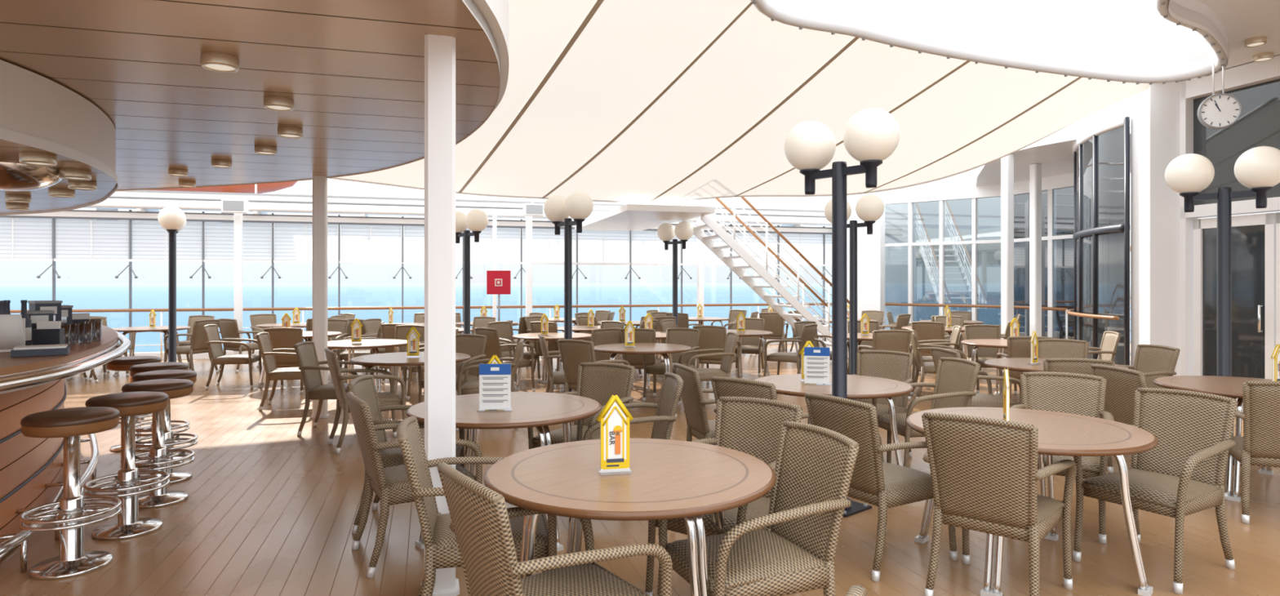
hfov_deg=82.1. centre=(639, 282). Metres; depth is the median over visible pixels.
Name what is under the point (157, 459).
bar stool
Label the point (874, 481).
dining chair
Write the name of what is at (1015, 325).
tent card
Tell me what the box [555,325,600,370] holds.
round dining table
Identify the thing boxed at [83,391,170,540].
bar stool
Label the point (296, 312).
tent card
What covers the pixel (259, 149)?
recessed light
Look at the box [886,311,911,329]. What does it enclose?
dining chair
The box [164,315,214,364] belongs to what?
dining chair
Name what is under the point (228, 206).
wall speaker
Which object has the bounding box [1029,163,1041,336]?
support post
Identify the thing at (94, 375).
dining chair
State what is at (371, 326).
dining chair
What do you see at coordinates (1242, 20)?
ceiling
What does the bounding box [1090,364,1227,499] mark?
dining chair
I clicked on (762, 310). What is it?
dining chair
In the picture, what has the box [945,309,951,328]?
tent card
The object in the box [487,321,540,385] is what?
dining chair
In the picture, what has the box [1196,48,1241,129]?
wall clock
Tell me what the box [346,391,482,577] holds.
dining chair
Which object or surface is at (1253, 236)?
door
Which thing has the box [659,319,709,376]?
dining chair
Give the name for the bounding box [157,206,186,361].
lamp post
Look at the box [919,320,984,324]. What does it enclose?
round dining table
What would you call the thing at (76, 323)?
drinking glass
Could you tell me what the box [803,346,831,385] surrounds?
menu card
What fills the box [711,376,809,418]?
dining chair
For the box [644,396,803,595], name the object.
dining chair
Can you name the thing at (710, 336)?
dining chair
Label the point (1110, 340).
dining chair
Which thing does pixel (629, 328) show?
tent card
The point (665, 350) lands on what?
round dining table
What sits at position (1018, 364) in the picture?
round dining table
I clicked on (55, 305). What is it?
dispenser
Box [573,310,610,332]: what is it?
dining chair
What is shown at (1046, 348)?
dining chair
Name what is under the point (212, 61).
recessed light
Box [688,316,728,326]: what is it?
round dining table
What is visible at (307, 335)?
round dining table
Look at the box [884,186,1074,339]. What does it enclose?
window
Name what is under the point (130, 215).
window
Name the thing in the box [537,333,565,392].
dining chair
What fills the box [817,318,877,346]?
round dining table
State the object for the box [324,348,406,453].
dining chair
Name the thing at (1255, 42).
recessed light
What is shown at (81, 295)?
sea
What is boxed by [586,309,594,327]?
tent card
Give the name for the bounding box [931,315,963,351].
dining chair
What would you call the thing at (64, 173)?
recessed light
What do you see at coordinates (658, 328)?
dining chair
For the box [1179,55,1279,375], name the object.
door frame
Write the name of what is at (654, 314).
dining chair
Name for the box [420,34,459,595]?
support post
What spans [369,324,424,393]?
dining chair
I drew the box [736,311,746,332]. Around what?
tent card
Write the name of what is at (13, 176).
mirror
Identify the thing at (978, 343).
round dining table
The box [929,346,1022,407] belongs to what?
dining chair
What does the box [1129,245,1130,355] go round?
staircase
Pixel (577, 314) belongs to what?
dining chair
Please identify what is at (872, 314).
dining chair
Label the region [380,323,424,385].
dining chair
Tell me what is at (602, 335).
dining chair
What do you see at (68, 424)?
bar stool
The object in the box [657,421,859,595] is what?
dining chair
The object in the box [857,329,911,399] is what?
dining chair
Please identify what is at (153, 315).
tent card
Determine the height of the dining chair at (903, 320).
0.904 m
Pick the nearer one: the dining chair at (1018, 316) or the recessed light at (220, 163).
the recessed light at (220, 163)
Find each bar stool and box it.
[18,406,121,579]
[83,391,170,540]
[106,355,161,452]
[120,378,195,508]
[129,361,190,466]
[131,369,198,484]
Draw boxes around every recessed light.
[4,194,31,203]
[5,203,29,210]
[18,151,57,166]
[48,188,75,197]
[58,168,91,180]
[67,179,97,190]
[168,168,187,176]
[177,180,195,187]
[200,52,239,72]
[211,159,231,168]
[253,145,276,155]
[263,96,293,111]
[277,126,302,138]
[1244,36,1266,47]
[1252,52,1274,62]
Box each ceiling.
[0,0,500,190]
[1183,0,1279,80]
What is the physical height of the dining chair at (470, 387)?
0.904 m
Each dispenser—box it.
[26,310,54,345]
[27,300,62,320]
[61,305,73,324]
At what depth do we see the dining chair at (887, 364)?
6.40 m
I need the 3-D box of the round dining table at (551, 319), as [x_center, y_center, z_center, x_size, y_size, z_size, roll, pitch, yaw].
[-1.700,1.129,15.200,1.176,0.742,1.176,0,0,26]
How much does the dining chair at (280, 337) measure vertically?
0.904 m
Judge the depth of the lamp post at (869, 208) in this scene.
9.45 m
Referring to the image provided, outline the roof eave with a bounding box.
[975,126,1130,186]
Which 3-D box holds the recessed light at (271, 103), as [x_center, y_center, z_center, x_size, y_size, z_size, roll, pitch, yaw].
[-2.330,-1.151,4.740,0.178,0.058,0.178,0,0,0]
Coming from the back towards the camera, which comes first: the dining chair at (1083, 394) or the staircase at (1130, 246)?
the staircase at (1130, 246)
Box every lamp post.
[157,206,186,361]
[455,208,488,333]
[543,191,593,392]
[657,221,693,328]
[784,107,900,517]
[823,194,884,399]
[1164,146,1279,466]
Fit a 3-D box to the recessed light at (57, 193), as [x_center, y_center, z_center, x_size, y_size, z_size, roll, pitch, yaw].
[-4.800,-0.741,6.100,0.178,0.058,0.178,0,0,0]
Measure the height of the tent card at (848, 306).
0.308 m
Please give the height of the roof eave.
0.100 m
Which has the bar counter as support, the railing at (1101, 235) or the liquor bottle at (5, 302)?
the liquor bottle at (5, 302)
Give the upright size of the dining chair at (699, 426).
0.904 m
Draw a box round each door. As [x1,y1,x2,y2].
[1193,213,1275,412]
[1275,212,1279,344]
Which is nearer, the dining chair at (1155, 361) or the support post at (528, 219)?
the dining chair at (1155, 361)
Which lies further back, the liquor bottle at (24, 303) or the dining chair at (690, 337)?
the dining chair at (690, 337)
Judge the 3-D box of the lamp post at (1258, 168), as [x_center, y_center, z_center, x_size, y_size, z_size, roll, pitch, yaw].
[4.930,0.193,6.200,0.350,2.615,0.830,0,0,-44]
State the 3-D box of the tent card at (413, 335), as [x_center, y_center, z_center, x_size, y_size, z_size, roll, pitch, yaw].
[-2.300,0.602,7.450,0.149,0.308,0.065,0,0,-10]
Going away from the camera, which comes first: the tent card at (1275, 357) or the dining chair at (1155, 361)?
the tent card at (1275, 357)
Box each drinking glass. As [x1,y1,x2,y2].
[61,324,70,345]
[61,324,75,344]
[71,322,85,342]
[77,323,92,343]
[88,319,102,335]
[88,321,102,341]
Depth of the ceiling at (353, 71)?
4.19 m
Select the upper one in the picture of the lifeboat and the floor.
the lifeboat
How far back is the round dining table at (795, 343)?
15.60 m
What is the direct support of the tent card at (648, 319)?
on the round dining table at (660, 335)
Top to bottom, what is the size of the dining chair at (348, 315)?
0.904 m
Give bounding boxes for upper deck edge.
[82,178,1000,229]
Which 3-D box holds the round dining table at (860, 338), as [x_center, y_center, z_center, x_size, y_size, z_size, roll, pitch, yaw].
[3.300,1.129,10.500,1.176,0.742,1.176,0,0,41]
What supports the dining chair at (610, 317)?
on the floor
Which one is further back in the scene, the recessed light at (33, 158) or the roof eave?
the roof eave
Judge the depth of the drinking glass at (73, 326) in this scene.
4.75 m
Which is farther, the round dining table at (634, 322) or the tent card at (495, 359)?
the round dining table at (634, 322)
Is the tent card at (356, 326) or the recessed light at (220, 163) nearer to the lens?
the recessed light at (220, 163)
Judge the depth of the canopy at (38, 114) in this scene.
4.45 m
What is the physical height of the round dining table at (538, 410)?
0.742 m
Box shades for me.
[0,217,907,265]
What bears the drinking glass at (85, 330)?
on the bar counter
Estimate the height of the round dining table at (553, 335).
0.742 m
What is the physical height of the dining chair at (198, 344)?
0.904 m
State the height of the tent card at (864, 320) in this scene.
0.308 m
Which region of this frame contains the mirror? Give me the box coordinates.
[0,161,62,191]
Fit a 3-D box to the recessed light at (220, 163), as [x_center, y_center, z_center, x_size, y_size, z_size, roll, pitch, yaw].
[-4.060,-1.151,7.130,0.178,0.058,0.178,0,0,0]
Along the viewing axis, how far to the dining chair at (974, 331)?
10.42 m
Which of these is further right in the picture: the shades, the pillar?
the pillar
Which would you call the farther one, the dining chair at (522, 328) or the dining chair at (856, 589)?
the dining chair at (522, 328)
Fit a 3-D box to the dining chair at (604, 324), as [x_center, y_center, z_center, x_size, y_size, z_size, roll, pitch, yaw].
[-0.620,1.051,11.262,0.594,0.904,0.679,0,0,41]
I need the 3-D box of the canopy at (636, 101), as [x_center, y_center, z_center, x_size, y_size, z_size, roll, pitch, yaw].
[-0.805,-1.961,7.626,13.204,1.283,9.406,0,0,0]
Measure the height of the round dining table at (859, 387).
0.742 m
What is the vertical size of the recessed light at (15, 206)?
0.058 m
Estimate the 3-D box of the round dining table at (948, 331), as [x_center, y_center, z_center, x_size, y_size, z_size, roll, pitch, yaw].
[5.000,1.129,12.300,1.176,0.742,1.176,0,0,-4]
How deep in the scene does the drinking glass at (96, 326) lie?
5.02 m
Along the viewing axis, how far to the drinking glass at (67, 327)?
4.65 m
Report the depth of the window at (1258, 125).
8.38 m
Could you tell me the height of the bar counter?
1.100 m
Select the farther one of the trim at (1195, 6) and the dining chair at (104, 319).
the dining chair at (104, 319)
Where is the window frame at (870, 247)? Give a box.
[846,157,1130,364]
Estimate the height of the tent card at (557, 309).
0.308 m
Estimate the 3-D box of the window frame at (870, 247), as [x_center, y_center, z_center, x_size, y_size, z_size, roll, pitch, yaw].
[6.611,-0.300,15.327,3.924,3.600,5.977,0,0,0]
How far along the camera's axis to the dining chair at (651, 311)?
16.09 m
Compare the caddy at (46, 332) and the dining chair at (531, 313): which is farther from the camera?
the dining chair at (531, 313)
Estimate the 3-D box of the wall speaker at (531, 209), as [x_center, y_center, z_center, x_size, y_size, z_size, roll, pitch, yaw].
[-2.223,-1.550,15.280,0.400,0.339,0.446,0,0,-16]
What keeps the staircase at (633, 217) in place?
on the floor
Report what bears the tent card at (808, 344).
on the round dining table at (859, 387)
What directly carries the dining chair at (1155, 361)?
on the floor
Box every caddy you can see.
[32,320,64,345]
[71,312,91,322]
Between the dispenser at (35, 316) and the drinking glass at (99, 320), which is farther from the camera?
the drinking glass at (99, 320)
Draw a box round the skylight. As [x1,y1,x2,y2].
[750,0,1230,84]
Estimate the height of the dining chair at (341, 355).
0.904 m
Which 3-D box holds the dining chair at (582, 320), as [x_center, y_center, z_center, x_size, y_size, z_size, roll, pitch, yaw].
[-0.749,1.051,13.365,0.594,0.904,0.679,0,0,42]
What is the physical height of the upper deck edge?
1.410 m
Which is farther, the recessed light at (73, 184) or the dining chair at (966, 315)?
the dining chair at (966, 315)
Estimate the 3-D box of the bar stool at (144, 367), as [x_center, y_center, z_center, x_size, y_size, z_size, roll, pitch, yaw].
[-4.020,1.089,6.150,0.432,0.822,0.432,0,0,-2]
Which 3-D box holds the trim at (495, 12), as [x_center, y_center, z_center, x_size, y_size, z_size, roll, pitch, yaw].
[-6.838,-1.355,4.624,12.324,0.370,11.252,0,0,0]
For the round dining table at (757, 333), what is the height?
0.742 m
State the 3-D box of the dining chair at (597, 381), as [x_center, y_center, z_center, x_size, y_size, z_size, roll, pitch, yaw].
[-0.399,1.051,5.216,0.594,0.904,0.679,0,0,30]
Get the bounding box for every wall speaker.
[221,196,248,213]
[523,200,544,216]
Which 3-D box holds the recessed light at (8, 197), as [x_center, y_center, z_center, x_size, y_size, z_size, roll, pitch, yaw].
[-5.500,-0.741,6.500,0.178,0.058,0.178,0,0,0]
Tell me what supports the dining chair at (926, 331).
on the floor
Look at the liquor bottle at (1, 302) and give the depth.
4.36 m
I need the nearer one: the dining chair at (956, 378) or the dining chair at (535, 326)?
the dining chair at (956, 378)
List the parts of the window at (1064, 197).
side railing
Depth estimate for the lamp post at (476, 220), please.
11.25 m
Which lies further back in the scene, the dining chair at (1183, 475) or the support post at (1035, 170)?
the support post at (1035, 170)
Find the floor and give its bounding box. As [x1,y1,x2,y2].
[0,343,1279,595]
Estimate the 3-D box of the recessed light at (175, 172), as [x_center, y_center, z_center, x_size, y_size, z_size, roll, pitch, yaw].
[-4.840,-1.151,7.700,0.178,0.058,0.178,0,0,0]
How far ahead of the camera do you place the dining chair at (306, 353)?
7.29 m
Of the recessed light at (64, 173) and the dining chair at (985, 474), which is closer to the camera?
the dining chair at (985, 474)
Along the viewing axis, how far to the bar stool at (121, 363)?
6.55 m
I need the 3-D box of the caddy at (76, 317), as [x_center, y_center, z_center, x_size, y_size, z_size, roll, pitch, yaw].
[-4.280,0.318,5.620,0.110,0.165,0.150,0,0,44]
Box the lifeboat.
[96,181,297,222]
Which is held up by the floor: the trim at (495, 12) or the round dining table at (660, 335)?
the round dining table at (660, 335)
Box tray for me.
[10,343,70,356]
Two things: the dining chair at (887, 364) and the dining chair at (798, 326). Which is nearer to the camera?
the dining chair at (887, 364)
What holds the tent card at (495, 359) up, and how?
on the round dining table at (538, 410)
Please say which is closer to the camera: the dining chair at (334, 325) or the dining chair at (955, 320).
the dining chair at (334, 325)
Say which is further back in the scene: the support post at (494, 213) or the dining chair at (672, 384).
the support post at (494, 213)
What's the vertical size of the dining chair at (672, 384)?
0.904 m
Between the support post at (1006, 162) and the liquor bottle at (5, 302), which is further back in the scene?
the support post at (1006, 162)
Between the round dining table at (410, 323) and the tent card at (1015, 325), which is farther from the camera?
the round dining table at (410, 323)
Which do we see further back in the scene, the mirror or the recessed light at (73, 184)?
the recessed light at (73, 184)
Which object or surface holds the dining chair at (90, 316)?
on the floor
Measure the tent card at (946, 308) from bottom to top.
0.308 m
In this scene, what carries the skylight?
attached to the ceiling at (1242, 20)
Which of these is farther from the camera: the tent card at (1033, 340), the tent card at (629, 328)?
the tent card at (629, 328)
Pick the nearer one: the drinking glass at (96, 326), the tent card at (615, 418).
the tent card at (615, 418)
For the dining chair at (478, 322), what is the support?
on the floor
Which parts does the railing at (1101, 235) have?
deck railing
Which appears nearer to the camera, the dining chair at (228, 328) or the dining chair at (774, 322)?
the dining chair at (228, 328)
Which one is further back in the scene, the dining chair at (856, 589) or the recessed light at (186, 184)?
the recessed light at (186, 184)
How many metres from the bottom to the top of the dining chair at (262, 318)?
0.904 m
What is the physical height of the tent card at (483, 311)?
0.308 m
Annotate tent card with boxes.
[149,309,157,328]
[280,312,291,327]
[292,306,300,324]
[350,318,362,342]
[388,307,393,323]
[405,326,421,357]
[480,306,487,316]
[487,355,502,364]
[540,313,549,335]
[553,304,559,319]
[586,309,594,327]
[595,394,633,475]
[618,306,626,322]
[623,320,635,347]
[644,313,653,328]
[697,303,702,318]
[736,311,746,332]
[768,305,772,312]
[799,340,813,381]
[847,304,849,319]
[860,313,870,335]
[943,305,950,315]
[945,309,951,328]
[1003,367,1009,421]
[1008,318,1020,336]
[1027,330,1038,364]
[1271,343,1279,381]
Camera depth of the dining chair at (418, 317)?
14.48 m
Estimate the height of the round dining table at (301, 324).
0.742 m
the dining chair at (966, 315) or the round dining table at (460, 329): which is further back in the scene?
the dining chair at (966, 315)
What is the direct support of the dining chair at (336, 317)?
on the floor
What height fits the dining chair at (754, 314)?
0.904 m
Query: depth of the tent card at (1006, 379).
3.83 m
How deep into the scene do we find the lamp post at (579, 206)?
9.15 m
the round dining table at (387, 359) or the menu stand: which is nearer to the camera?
the menu stand
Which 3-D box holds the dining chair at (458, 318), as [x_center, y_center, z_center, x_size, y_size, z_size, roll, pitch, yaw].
[-3.557,1.051,14.433,0.679,0.904,0.594,0,0,40]
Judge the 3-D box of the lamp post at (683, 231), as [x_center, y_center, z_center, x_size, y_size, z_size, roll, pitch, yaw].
[0.650,0.193,13.600,0.350,2.615,0.830,0,0,-40]
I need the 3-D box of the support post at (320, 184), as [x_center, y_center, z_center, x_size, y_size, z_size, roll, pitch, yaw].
[-3.570,0.160,8.200,0.181,2.680,0.181,0,0,-16]
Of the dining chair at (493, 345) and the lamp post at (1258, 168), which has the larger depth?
the dining chair at (493, 345)
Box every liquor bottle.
[0,300,7,314]
[0,301,3,314]
[7,300,10,314]
[20,300,31,345]
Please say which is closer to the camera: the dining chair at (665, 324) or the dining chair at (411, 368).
the dining chair at (411, 368)
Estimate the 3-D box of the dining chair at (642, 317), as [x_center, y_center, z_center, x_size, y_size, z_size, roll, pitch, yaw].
[-0.110,1.051,12.838,0.679,0.904,0.594,0,0,-29]
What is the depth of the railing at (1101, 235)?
9.99 m
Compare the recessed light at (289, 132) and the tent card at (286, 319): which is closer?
the recessed light at (289, 132)
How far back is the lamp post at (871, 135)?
4.86 m
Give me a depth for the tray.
4.00 m
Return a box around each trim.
[115,0,508,191]
[1168,0,1227,77]
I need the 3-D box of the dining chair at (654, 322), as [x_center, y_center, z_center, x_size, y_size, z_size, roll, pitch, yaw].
[-0.102,1.051,11.946,0.679,0.904,0.594,0,0,31]
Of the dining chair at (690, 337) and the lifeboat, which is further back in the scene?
the lifeboat
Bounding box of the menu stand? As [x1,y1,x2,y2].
[0,314,25,351]
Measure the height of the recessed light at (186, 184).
0.058 m
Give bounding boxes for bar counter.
[0,324,131,573]
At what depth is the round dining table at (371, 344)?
9.16 m
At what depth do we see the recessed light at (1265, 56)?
7.86 m
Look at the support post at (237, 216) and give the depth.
13.94 m
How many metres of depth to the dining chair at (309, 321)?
12.37 m
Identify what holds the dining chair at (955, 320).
on the floor
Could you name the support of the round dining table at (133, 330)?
on the floor
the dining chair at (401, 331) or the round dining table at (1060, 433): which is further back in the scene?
the dining chair at (401, 331)
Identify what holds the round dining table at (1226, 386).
on the floor
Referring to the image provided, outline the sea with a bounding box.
[0,283,1130,352]
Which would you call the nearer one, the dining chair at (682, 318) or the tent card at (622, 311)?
the tent card at (622, 311)
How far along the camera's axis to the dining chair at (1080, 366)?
5.81 m
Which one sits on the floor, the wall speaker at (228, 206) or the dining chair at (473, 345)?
the dining chair at (473, 345)
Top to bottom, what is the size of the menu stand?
0.216 m
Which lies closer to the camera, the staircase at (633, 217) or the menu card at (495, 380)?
the menu card at (495, 380)
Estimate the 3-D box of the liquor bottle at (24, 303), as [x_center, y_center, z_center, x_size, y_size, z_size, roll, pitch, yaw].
[-3.840,0.255,4.580,0.073,0.290,0.072,0,0,0]
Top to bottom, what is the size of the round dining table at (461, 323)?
0.742 m
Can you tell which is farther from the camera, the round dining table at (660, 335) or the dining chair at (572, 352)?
the round dining table at (660, 335)
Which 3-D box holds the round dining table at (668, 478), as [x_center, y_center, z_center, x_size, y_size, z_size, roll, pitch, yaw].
[-0.040,1.129,3.010,1.176,0.742,1.176,0,0,-33]
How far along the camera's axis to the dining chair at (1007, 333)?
11.28 m
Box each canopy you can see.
[0,59,118,215]
[328,0,1150,203]
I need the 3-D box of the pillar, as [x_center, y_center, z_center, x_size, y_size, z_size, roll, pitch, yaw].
[6.450,-0.520,9.140,0.500,4.040,0.443,0,0,0]
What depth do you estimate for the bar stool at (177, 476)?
5.57 m
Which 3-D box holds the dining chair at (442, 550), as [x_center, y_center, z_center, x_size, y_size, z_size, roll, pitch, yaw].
[-0.701,1.051,3.211,0.679,0.904,0.594,0,0,-13]
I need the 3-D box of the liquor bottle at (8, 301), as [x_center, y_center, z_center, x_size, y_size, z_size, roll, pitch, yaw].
[-3.920,0.255,4.550,0.073,0.290,0.072,0,0,0]
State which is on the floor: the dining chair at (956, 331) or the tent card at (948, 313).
the dining chair at (956, 331)
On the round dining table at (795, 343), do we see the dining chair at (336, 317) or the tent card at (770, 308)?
the tent card at (770, 308)
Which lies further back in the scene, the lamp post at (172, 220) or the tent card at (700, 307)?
the tent card at (700, 307)
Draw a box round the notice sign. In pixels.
[486,270,511,321]
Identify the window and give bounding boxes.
[0,209,902,359]
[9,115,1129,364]
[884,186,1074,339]
[1193,78,1279,205]
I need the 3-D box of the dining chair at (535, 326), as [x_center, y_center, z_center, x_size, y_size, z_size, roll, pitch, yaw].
[-1.362,1.051,11.607,0.594,0.904,0.679,0,0,26]
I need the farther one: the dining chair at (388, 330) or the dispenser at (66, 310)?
the dining chair at (388, 330)
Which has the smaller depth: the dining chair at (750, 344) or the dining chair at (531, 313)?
the dining chair at (750, 344)
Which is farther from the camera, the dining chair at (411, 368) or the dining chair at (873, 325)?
the dining chair at (873, 325)
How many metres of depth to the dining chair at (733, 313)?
16.37 m
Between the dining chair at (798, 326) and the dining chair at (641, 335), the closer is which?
the dining chair at (641, 335)
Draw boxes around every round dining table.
[111,325,191,376]
[254,331,342,386]
[255,322,306,367]
[328,338,407,396]
[350,351,471,437]
[364,322,424,367]
[405,391,601,551]
[406,327,473,378]
[455,320,518,333]
[483,438,776,595]
[511,332,591,391]
[547,317,577,325]
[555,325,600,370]
[594,342,691,416]
[598,320,639,325]
[620,331,666,390]
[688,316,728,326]
[700,329,773,376]
[747,316,801,352]
[754,373,913,466]
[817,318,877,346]
[828,333,872,346]
[901,325,967,359]
[906,406,1158,595]
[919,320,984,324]
[960,338,1007,395]
[983,357,1128,396]
[1152,375,1273,502]
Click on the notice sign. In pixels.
(498, 282)
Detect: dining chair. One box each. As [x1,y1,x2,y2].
[66,351,128,381]
[82,368,98,382]
[89,315,106,365]
[89,317,134,373]
[163,319,220,373]
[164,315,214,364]
[202,324,263,390]
[217,318,263,373]
[249,313,276,354]
[255,332,302,410]
[263,327,303,395]
[293,341,373,435]
[302,317,335,341]
[302,319,349,374]
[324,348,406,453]
[330,315,363,366]
[337,321,384,381]
[339,313,355,318]
[343,318,391,369]
[346,374,464,533]
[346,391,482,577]
[362,318,385,374]
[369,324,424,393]
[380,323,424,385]
[396,415,556,595]
[404,327,458,399]
[413,312,424,323]
[417,333,487,403]
[436,462,672,595]
[455,312,462,333]
[455,338,524,431]
[471,316,495,334]
[474,327,535,391]
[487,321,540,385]
[512,312,543,358]
[512,315,540,364]
[524,315,562,368]
[527,362,635,448]
[529,321,559,378]
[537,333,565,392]
[557,338,630,413]
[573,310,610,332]
[574,312,600,325]
[577,315,621,359]
[577,372,683,531]
[591,327,621,363]
[597,311,614,323]
[600,320,624,343]
[618,328,664,396]
[620,315,656,343]
[635,311,668,328]
[638,320,657,377]
[642,328,700,401]
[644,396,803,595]
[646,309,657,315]
[655,316,675,358]
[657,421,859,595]
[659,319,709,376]
[666,312,702,328]
[673,362,715,444]
[678,332,738,411]
[692,325,741,383]
[711,309,746,329]
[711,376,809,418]
[724,311,758,355]
[734,317,764,376]
[759,312,788,351]
[760,308,785,346]
[763,324,817,377]
[787,310,826,352]
[794,320,848,374]
[804,392,957,582]
[844,584,867,595]
[847,320,879,374]
[855,350,913,462]
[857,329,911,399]
[861,310,884,328]
[871,356,980,466]
[879,313,911,329]
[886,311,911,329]
[907,328,965,397]
[909,325,961,382]
[911,321,951,374]
[921,412,1076,595]
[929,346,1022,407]
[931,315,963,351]
[934,315,964,358]
[950,311,972,332]
[964,324,1017,394]
[979,320,1021,370]
[996,336,1055,399]
[998,314,1021,326]
[1009,371,1114,543]
[1037,338,1088,358]
[1043,358,1115,473]
[1072,387,1238,594]
[1088,330,1120,360]
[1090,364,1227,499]
[1121,344,1180,388]
[1228,380,1279,523]
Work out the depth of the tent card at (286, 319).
10.79 m
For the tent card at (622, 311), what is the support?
on the round dining table at (634, 322)
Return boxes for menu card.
[476,363,512,411]
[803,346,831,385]
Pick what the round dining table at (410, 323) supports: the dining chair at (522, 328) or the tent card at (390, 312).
the tent card at (390, 312)
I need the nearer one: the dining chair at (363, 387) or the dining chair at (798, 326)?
the dining chair at (363, 387)
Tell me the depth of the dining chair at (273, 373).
8.70 m
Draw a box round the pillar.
[1130,80,1182,375]
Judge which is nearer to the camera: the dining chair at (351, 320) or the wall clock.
the wall clock
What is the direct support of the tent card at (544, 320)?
on the round dining table at (553, 335)
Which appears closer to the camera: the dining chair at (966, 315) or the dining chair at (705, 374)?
the dining chair at (705, 374)
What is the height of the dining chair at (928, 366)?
0.904 m
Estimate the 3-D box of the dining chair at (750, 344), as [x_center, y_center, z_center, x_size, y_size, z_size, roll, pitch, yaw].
[1.775,1.051,12.147,0.594,0.904,0.679,0,0,17]
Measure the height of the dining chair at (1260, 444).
0.904 m
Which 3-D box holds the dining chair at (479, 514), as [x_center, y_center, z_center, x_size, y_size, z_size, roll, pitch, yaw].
[-0.295,1.051,2.476,0.679,0.904,0.594,0,0,-35]
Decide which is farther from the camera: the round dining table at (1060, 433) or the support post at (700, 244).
the support post at (700, 244)
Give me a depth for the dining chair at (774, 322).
14.77 m
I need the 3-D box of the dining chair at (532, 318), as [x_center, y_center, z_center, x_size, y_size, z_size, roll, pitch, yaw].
[-1.629,1.051,12.912,0.679,0.904,0.594,0,0,37]
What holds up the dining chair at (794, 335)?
on the floor
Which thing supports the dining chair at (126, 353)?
on the floor
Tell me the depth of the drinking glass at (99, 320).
5.39 m
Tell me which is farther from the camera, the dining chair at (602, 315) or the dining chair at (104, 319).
the dining chair at (602, 315)
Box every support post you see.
[234,213,242,354]
[310,175,329,418]
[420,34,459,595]
[492,211,497,320]
[525,216,532,351]
[697,217,703,324]
[1000,153,1013,371]
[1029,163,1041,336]
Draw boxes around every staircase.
[574,196,849,358]
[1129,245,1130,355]

